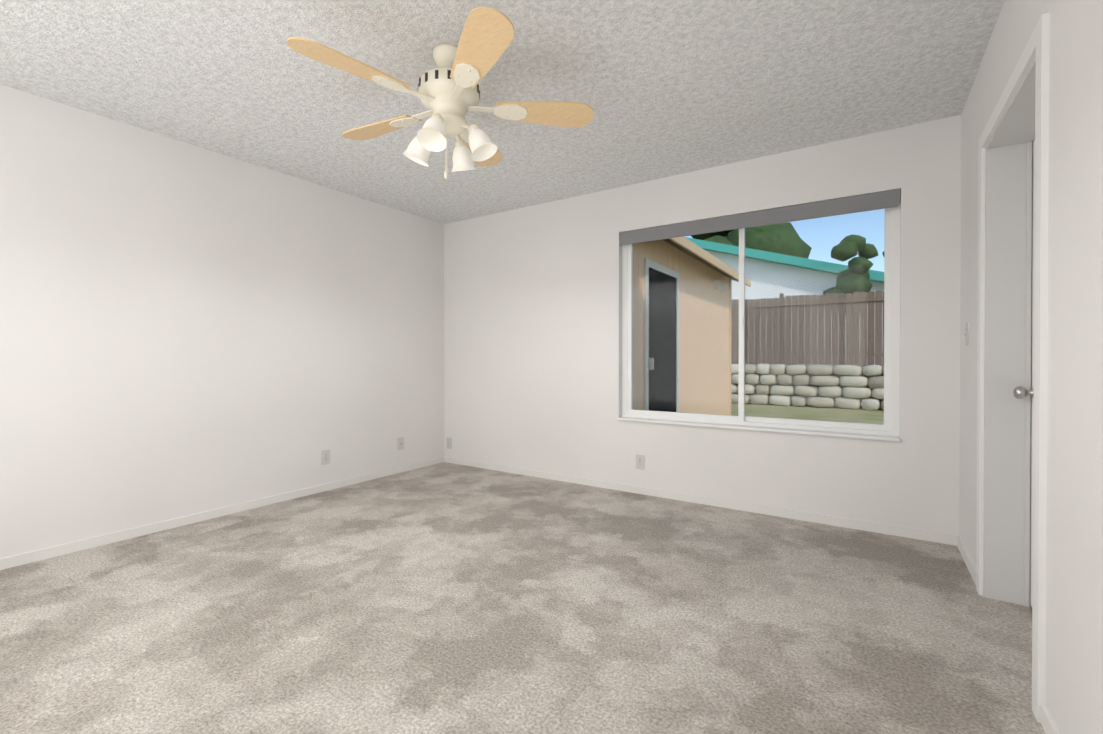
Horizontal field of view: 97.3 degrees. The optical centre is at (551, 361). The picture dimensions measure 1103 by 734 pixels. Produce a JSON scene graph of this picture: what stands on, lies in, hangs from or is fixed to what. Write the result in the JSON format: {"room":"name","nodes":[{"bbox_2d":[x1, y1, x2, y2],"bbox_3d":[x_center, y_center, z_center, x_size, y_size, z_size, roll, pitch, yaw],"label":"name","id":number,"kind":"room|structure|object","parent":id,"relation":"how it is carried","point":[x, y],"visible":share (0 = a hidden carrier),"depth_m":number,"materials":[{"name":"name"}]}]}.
{"room":"empty bedroom","nodes":[
{"label":"empty bedroom","id":0,"kind":"room"},
{"bbox_2d":[0,84,443,558],"bbox_3d":[-2.325,-0.177,3.245,0.140,2.440,4.530,0,0,33],"label":"wall","id":1,"kind":"structure","parent":0,"point":[186,329],"depth_m":3.10,"materials":[{"name":"paint"}]},
{"bbox_2d":[0,457,443,569],"bbox_3d":[-2.263,1.016,3.212,0.010,0.055,4.250,0,0,33],"label":"baseboard","id":2,"kind":"structure","parent":1,"relation":"attached to","point":[29,557],"depth_m":3.09,"materials":[{"name":"white paint"}]},
{"bbox_2d":[321,449,329,464],"bbox_3d":[-1.813,0.769,3.897,0.009,0.115,0.070,0,0,33],"label":"electrical outlet","id":3,"kind":"object","parent":1,"relation":"attached to","point":[325,456],"visible":1,"depth_m":3.89,"materials":[{"name":"white plastic"}]},
{"bbox_2d":[397,437,403,449],"bbox_3d":[-1.401,0.765,4.519,0.018,0.115,0.070,0,0,33],"label":"electrical outlet","id":4,"kind":"object","parent":1,"relation":"attached to","point":[400,443],"visible":1,"depth_m":4.52,"materials":[{"name":"white plastic"}]},
{"bbox_2d":[0,0,1003,223],"bbox_3d":[-0.537,-1.450,2.067,4.415,0.120,4.530,0,0,33],"label":"ceiling","id":5,"kind":"structure","parent":0,"point":[664,88],"depth_m":2.39,"materials":[{"name":"white paint"}]},
{"bbox_2d":[286,7,593,178],"bbox_3d":[-0.506,-1.098,2.205,1.248,0.586,1.272,0,0,33],"label":"fan","id":6,"kind":"object","parent":5,"relation":"hanging from","point":[447,93],"visible":1,"depth_m":2.12,"materials":[{"name":"beige wood"}]},
{"bbox_2d":[0,462,1044,733],"bbox_3d":[-0.537,1.100,2.082,4.415,0.100,4.530,0,0,33],"label":"floor","id":7,"kind":"structure","parent":0,"point":[446,598],"depth_m":1.94,"materials":[{"name":"carpet"}]},
{"bbox_2d":[444,115,960,535],"bbox_3d":[0.724,-0.181,3.872,4.275,2.440,0.140,0,0,33],"label":"wall","id":8,"kind":"structure","parent":0,"point":[533,337],"depth_m":3.63,"materials":[{"name":"paint"}]},
{"bbox_2d":[446,437,451,448],"bbox_3d":[-1.049,0.833,4.945,0.070,0.115,0.018,0,0,33],"label":"electrical outlet","id":9,"kind":"object","parent":8,"relation":"attached to","point":[448,442],"visible":1,"depth_m":4.95,"materials":[{"name":"white plastic"}]},
{"bbox_2d":[636,454,643,469],"bbox_3d":[0.694,0.789,3.808,0.070,0.115,0.009,0,0,33],"label":"electrical outlet","id":10,"kind":"object","parent":8,"relation":"attached to","point":[639,461],"visible":1,"depth_m":3.81,"materials":[{"name":"white plastic"}]},
{"bbox_2d":[444,456,951,544],"bbox_3d":[0.616,1.012,3.861,4.055,0.055,0.010,0,0,33],"label":"baseboard","id":11,"kind":"structure","parent":8,"relation":"attached to","point":[798,515],"depth_m":3.42,"materials":[{"name":"white paint"}]},
{"bbox_2d":[618,417,899,440],"bbox_3d":[1.325,0.463,3.424,1.841,0.018,0.086,0,0,33],"label":"window sill","id":12,"kind":"structure","parent":8,"relation":"attached to","point":[830,433],"depth_m":3.29,"materials":[{"name":"white"}]},
{"bbox_2d":[622,203,899,435],"bbox_3d":[1.367,-0.284,3.484,1.845,1.510,0.074,0,0,33],"label":"window","id":13,"kind":"structure","parent":8,"relation":"in","point":[891,355],"depth_m":3.34,"materials":[{"name":"clear glass"}]},
{"bbox_2d":[619,189,899,244],"bbox_3d":[1.330,-0.984,3.424,1.837,0.102,0.058,0,0,33],"label":"window blind","id":14,"kind":"object","parent":13,"relation":"attached to","point":[862,203],"visible":1,"depth_m":3.29,"materials":[{"name":"fabric"}]},
{"bbox_2d":[959,0,1102,733],"bbox_3d":[1.230,-0.163,0.917,0.190,2.440,4.250,0,0,33],"label":"wall","id":15,"kind":"structure","parent":0,"point":[1074,615],"depth_m":1.26,"materials":[{"name":"paint"}]},
{"bbox_2d":[952,535,975,584],"bbox_3d":[2.133,1.020,2.485,0.010,0.055,0.611,0,0,33],"label":"baseboard","id":16,"kind":"structure","parent":15,"relation":"attached to","point":[956,540],"depth_m":2.52,"materials":[{"name":"white paint"}]},
{"bbox_2d":[964,323,968,344],"bbox_3d":[2.165,-0.143,2.535,0.019,0.115,0.070,0,0,33],"label":"light switch","id":17,"kind":"object","parent":15,"relation":"attached to","point":[966,334],"visible":1,"depth_m":2.53,"materials":[{"name":"white plastic"}]},
{"bbox_2d":[976,12,1048,722],"bbox_3d":[1.772,0.022,1.761,0.206,2.060,0.970,0,0,33],"label":"door frame","id":18,"kind":"structure","parent":15,"relation":"attached to","point":[1008,351],"depth_m":2.09,"materials":[{"name":"white paint"}]},
{"bbox_2d":[1013,140,1034,605],"bbox_3d":[1.809,0.054,1.737,0.106,1.971,0.800,0,0,33],"label":"door","id":19,"kind":"structure","parent":15,"relation":"in","point":[1020,392],"depth_m":2.05,"materials":[{"name":"white wood"}]},
{"bbox_2d":[1041,706,1059,733],"bbox_3d":[0.713,1.033,0.316,0.010,0.055,2.605,0,0,33],"label":"baseboard","id":20,"kind":"structure","parent":15,"relation":"attached to","point":[1048,724],"depth_m":1.37,"materials":[{"name":"white paint"}]},
{"label":"outside","id":21,"kind":"structure","parent":0,"visible":0},
{"bbox_2d":[731,403,883,423],"bbox_3d":[14.448,1.195,19.613,130.000,0.300,130.000,0,0,33],"label":"ground","id":22,"kind":"structure","parent":21,"point":[760,411],"depth_m":10.27,"materials":[{"name":"green plant"}]},
{"bbox_2d":[633,237,750,414],"bbox_3d":[0.582,-0.438,6.689,3.320,3.120,3.960,0,0,33],"label":"shed","id":23,"kind":"object","parent":22,"relation":"on","point":[666,389],"depth_m":5.44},
{"bbox_2d":[691,222,811,258],"bbox_3d":[12.335,-6.361,30.663,7.670,14.680,8.031,0,0,33],"label":"tree","id":24,"kind":"object","parent":22,"relation":"on","point":[776,231],"depth_m":27.02,"materials":[{"name":"green plant"}]},
{"bbox_2d":[686,237,883,364],"bbox_3d":[5.007,-1.933,20.876,21.800,5.940,7.500,0,0,33],"label":"building","id":25,"kind":"structure","parent":22,"relation":"on","point":[822,270],"depth_m":15.29,"materials":[{"name":"white"}]},
{"bbox_2d":[731,364,883,410],"bbox_3d":[6.312,0.583,11.624,17.113,1.052,0.530,0,0,33],"label":"stone wall","id":26,"kind":"structure","parent":22,"relation":"on","point":[875,404],"depth_m":11.50,"materials":[{"name":"grey stone"}]},
{"bbox_2d":[731,366,883,409],"bbox_3d":[19.379,0.520,27.138,70.000,0.960,40.000,0,0,33],"label":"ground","id":27,"kind":"structure","parent":22,"relation":"on","point":[817,386],"depth_m":11.69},
{"bbox_2d":[731,290,883,366],"bbox_3d":[6.609,-0.821,12.183,17.012,1.900,0.180,0,0,33],"label":"fence","id":28,"kind":"object","parent":27,"relation":"on","point":[817,341],"depth_m":12.15,"materials":[{"name":"brown wood"}]},
{"bbox_2d":[823,234,877,364],"bbox_3d":[8.122,-1.186,13.234,1.324,4.538,1.354,0,0,33],"label":"tree","id":29,"kind":"object","parent":22,"relation":"on","point":[856,267],"depth_m":12.88,"materials":[{"name":"green plant"}]}
]}

